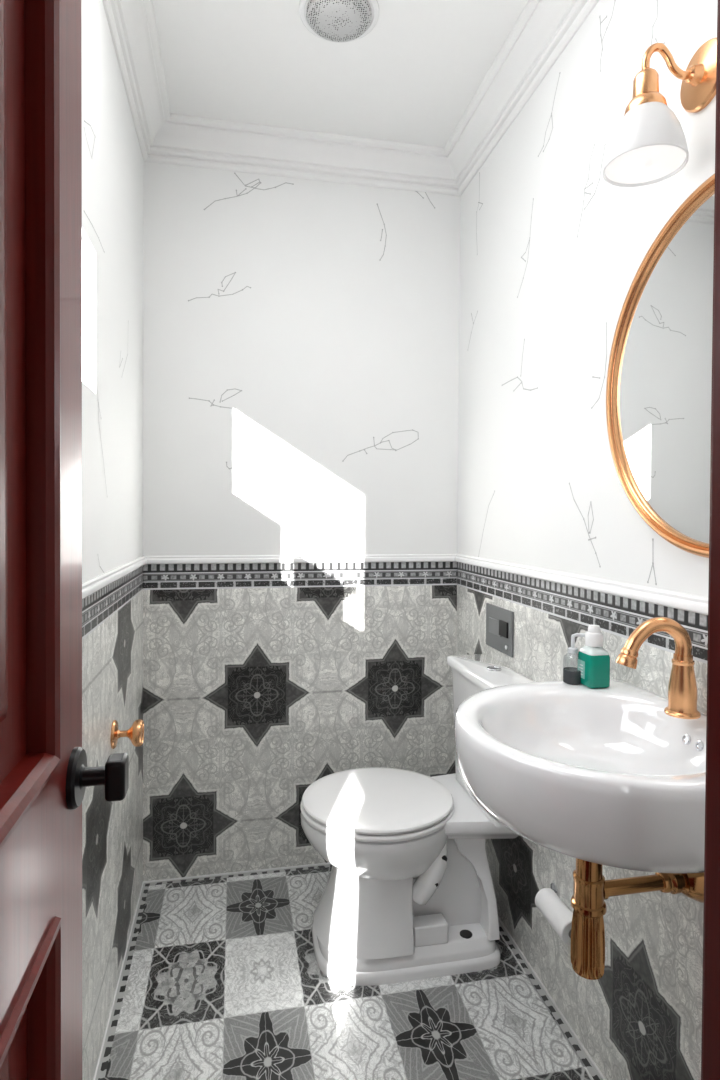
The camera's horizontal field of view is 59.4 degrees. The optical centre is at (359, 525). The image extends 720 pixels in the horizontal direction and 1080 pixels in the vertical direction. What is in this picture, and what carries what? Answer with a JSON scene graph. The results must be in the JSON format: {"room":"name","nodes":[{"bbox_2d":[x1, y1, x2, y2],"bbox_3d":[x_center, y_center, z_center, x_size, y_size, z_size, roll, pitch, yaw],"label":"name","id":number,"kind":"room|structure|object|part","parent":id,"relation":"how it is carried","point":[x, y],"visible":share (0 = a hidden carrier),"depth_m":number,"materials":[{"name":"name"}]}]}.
{"room":"bathroom","nodes":[
{"label":"bathroom","id":0,"kind":"room"},
{"bbox_2d":[82,0,143,1079],"bbox_3d":[-0.392,-0.027,0.424,0.026,2.435,3.285,0,1,-11],"label":"wall","id":1,"kind":"structure","parent":0,"point":[112,159],"depth_m":1.49,"materials":[{"name":"paper"}]},
{"bbox_2d":[0,0,128,1079],"bbox_3d":[-0.122,0.172,0.072,0.068,2.028,0.762,0,1,-11],"label":"door","id":2,"kind":"structure","parent":1,"relation":"in","point":[45,775],"depth_m":0.36,"materials":[{"name":"brown wood"}]},
{"bbox_3d":[-0.134,-0.297,0.061,0.038,0.890,0.626,0,1,-11],"label":"panel","id":3,"kind":"part","parent":2,"relation":"part of","materials":[{"name":"brown wood"}]},
{"bbox_3d":[-0.140,0.639,0.076,0.038,0.798,0.626,0,1,-11],"label":"panel","id":4,"kind":"part","parent":2,"relation":"part of","materials":[{"name":"brown wood"}]},
{"bbox_3d":[-0.185,0.168,0.422,0.012,0.039,0.039,0,1,-11],"label":"knob","id":5,"kind":"part","parent":2,"relation":"part of","materials":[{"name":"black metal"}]},
{"bbox_2d":[110,719,143,748],"bbox_3d":[-0.569,0.509,1.548,0.068,0.068,0.068,0,1,-11],"label":"robe hook","id":6,"kind":"object","parent":1,"relation":"attached to","point":[135,733],"visible":1,"depth_m":1.53,"materials":[{"name":"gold metal"}]},
{"bbox_3d":[-0.564,0.509,1.549,0.058,0.065,0.065,0,1,-11],"label":"handle","id":7,"kind":"part","parent":6,"relation":"part of","materials":[{"name":"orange metal"}]},
{"bbox_2d":[143,161,459,880],"bbox_3d":[-0.141,-0.054,2.209,1.212,2.435,0.121,0,1,-11],"label":"wall","id":8,"kind":"structure","parent":0,"point":[301,336],"depth_m":2.13,"materials":[{"name":"paper"}]},
{"bbox_2d":[153,0,527,147],"bbox_3d":[0.198,-1.292,0.519,1.212,0.100,3.525,0,1,-11],"label":"ceiling","id":9,"kind":"structure","parent":0,"point":[413,77],"depth_m":1.73,"materials":[{"name":"white paint"}]},
{"bbox_2d":[299,0,378,42],"bbox_3d":[-0.051,-1.248,1.546,0.196,0.024,0.196,0,1,-11],"label":"ceiling light","id":10,"kind":"object","parent":9,"relation":"attached to","point":[337,21],"visible":1,"depth_m":1.54,"materials":[{"name":"white glass"}]},
{"bbox_2d":[96,864,602,1079],"bbox_3d":[0.182,1.242,0.560,1.212,0.100,3.525,0,1,-11],"label":"floor","id":11,"kind":"structure","parent":0,"point":[222,978],"depth_m":1.53,"materials":[{"name":"tile"}]},
{"bbox_2d":[300,654,534,985],"bbox_3d":[0.129,0.785,1.784,0.592,0.775,0.426,0,1,-11],"label":"toilet","id":12,"kind":"object","parent":11,"relation":"on","point":[408,894],"visible":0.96,"depth_m":1.67,"materials":[{"name":"white ceramic"}]},
{"bbox_3d":[0.047,0.874,1.778,0.429,0.165,0.402,0,1,-11],"label":"bowl","id":13,"kind":"part","parent":12,"relation":"part of","materials":[{"name":"white ceramic"}]},
{"bbox_3d":[0.047,0.782,1.777,0.430,0.016,0.408,0,1,-11],"label":"seat","id":14,"kind":"part","parent":12,"relation":"part of","materials":[{"name":"white plastic"}]},
{"bbox_3d":[0.049,0.761,1.777,0.425,0.020,0.402,0,1,-11],"label":"lid","id":15,"kind":"part","parent":12,"relation":"part of","materials":[{"name":"white plastic"}]},
{"bbox_3d":[0.367,0.608,1.796,0.113,0.354,0.344,0,1,-11],"label":"tank","id":16,"kind":"part","parent":12,"relation":"part of","materials":[{"name":"white ceramic"}]},
{"bbox_3d":[0.364,0.418,1.792,0.126,0.030,0.364,0,1,-11],"label":"tank lid","id":17,"kind":"part","parent":12,"relation":"part of","materials":[{"name":"white ceramic"}]},
{"bbox_2d":[455,0,716,1079],"bbox_3d":[0.725,-0.023,0.646,0.121,2.435,3.285,0,1,-11],"label":"wall","id":18,"kind":"structure","parent":0,"point":[552,251],"depth_m":1.47,"materials":[{"name":"paper"}]},
{"bbox_2d":[93,862,605,1079],"bbox_3d":[0.135,1.195,0.555,1.087,0.014,3.295,0,1,-11],"label":"baseboard","id":19,"kind":"structure","parent":18,"relation":"attached to","point":[510,936],"depth_m":1.70,"materials":[{"name":"black tile"}]},
{"bbox_2d":[102,0,598,195],"bbox_3d":[0.150,-1.195,0.516,1.087,0.116,3.295,0,1,-11],"label":"trim","id":20,"kind":"structure","parent":18,"relation":"attached to","point":[542,31],"depth_m":1.98,"materials":[{"name":"white paint"}]},
{"bbox_2d":[82,554,707,614],"bbox_3d":[0.142,0.140,0.538,1.087,0.027,3.295,0,1,-11],"label":"trim","id":21,"kind":"structure","parent":18,"relation":"attached to","point":[692,603],"depth_m":1.72,"materials":[{"name":"white ceramic"}]},
{"bbox_2d":[486,603,513,656],"bbox_3d":[0.412,0.307,1.882,0.011,0.130,0.190,0,1,-11],"label":"control panel","id":22,"kind":"object","parent":18,"relation":"attached to","point":[499,621],"visible":1,"depth_m":1.86,"materials":[{"name":"grey metal"}]},
{"bbox_2d":[535,883,572,944],"bbox_3d":[0.463,0.906,1.485,0.064,0.056,0.165,0,1,-11],"label":"toilet paper roll","id":23,"kind":"object","parent":18,"relation":"attached to","point":[559,916],"visible":0.87,"depth_m":1.46,"materials":[{"name":"white paper"}]},
{"bbox_2d":[454,678,706,872],"bbox_3d":[0.370,0.399,1.019,0.430,0.168,0.504,0,1,-11],"label":"washbasin","id":24,"kind":"object","parent":18,"relation":"attached to","point":[603,776],"visible":0.93,"depth_m":0.91,"materials":[{"name":"white ceramic"}]},
{"bbox_2d":[563,633,584,684],"bbox_3d":[0.426,0.262,1.253,0.045,0.100,0.036,0,1,-11],"label":"soap dispenser","id":25,"kind":"object","parent":24,"relation":"on","point":[571,675],"visible":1,"depth_m":1.24,"materials":[{"name":"grey plastic"}]},
{"bbox_2d":[578,625,609,687],"bbox_3d":[0.457,0.253,1.235,0.046,0.118,0.051,0,1,-11],"label":"soap bottle","id":26,"kind":"object","parent":24,"relation":"on","point":[593,659],"visible":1,"depth_m":1.22,"materials":[{"name":"teal plastic"}]},
{"bbox_2d":[570,858,703,979],"bbox_3d":[0.461,0.604,1.045,0.237,0.242,0.074,0,1,-11],"label":"trap","id":27,"kind":"object","parent":24,"relation":"attached to","point":[590,888],"visible":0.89,"depth_m":1.01,"materials":[{"name":"gold metal"}]},
{"bbox_2d":[570,910,604,979],"bbox_3d":[0.371,0.672,1.030,0.053,0.105,0.053,0,1,-11],"label":"cup","id":28,"kind":"object","parent":27,"relation":"on","point":[587,951],"depth_m":1.01,"materials":[{"name":"gold metal"}]},
{"bbox_3d":[0.474,0.594,1.048,0.168,0.042,0.042,0,1,-11],"label":"waste arm","id":29,"kind":"part","parent":27,"relation":"part of","materials":[{"name":"gold metal"}]},
{"bbox_2d":[615,617,700,718],"bbox_3d":[0.497,0.233,1.047,0.141,0.163,0.057,0,1,-11],"label":"faucet","id":30,"kind":"object","parent":24,"relation":"on","point":[682,687],"visible":1,"depth_m":1.04,"materials":[{"name":"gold metal"}]},
{"bbox_3d":[0.493,0.188,1.050,0.120,0.073,0.025,0,1,-4],"label":"spout","id":31,"kind":"part","parent":30,"relation":"part of","materials":[{"name":"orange metal"}]},
{"bbox_2d":[603,37,716,186],"bbox_3d":[0.496,-0.703,1.050,0.178,0.216,0.130,0,1,-11],"label":"wall sconce","id":32,"kind":"object","parent":18,"relation":"attached to","point":[648,146],"visible":0.99,"depth_m":1.03,"materials":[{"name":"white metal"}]},
{"bbox_2d":[624,67,666,114],"bbox_3d":[0.473,-0.716,1.045,0.067,0.074,0.067,0,1,-11],"label":"socket","id":33,"kind":"object","parent":32,"relation":"attached to","point":[646,94],"depth_m":1.03,"materials":[{"name":"gold metal"}]},
{"bbox_2d":[605,145,685,183],"bbox_3d":[0.472,-0.600,1.047,0.122,0.010,0.122,0,1,-11],"label":"diffuser","id":34,"kind":"object","parent":32,"relation":"attached to","point":[624,164],"depth_m":1.04,"materials":[{"name":"white glass"}]},
{"bbox_3d":[0.472,-0.640,1.046,0.130,0.090,0.130,0,1,-11],"label":"lamp shade","id":35,"kind":"part","parent":32,"relation":"part of","materials":[{"name":"white glass"}]},
{"bbox_3d":[0.513,-0.773,1.052,0.095,0.056,0.012,0,1,-11],"label":"arm","id":36,"kind":"part","parent":32,"relation":"part of","materials":[{"name":"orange metal"}]},
{"bbox_2d":[606,173,714,557],"bbox_3d":[0.581,-0.259,1.012,0.022,0.625,0.625,0,1,-11],"label":"round mirror","id":37,"kind":"object","parent":18,"relation":"attached to","point":[659,383],"visible":0.98,"depth_m":1.13,"materials":[{"name":"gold metal"}]},
{"bbox_3d":[0.528,-0.023,0.543,0.308,2.435,0.060,0,1,-11],"label":"wall","id":38,"kind":"structure","parent":0,"visible":0},
{"bbox_2d":[701,0,719,1079],"bbox_3d":[0.334,-0.024,0.506,0.088,2.435,0.076,0,1,-11],"label":"trim","id":39,"kind":"structure","parent":38,"relation":"attached to","point":[710,1045],"depth_m":0.51,"materials":[{"name":"brown wood"}]}
]}

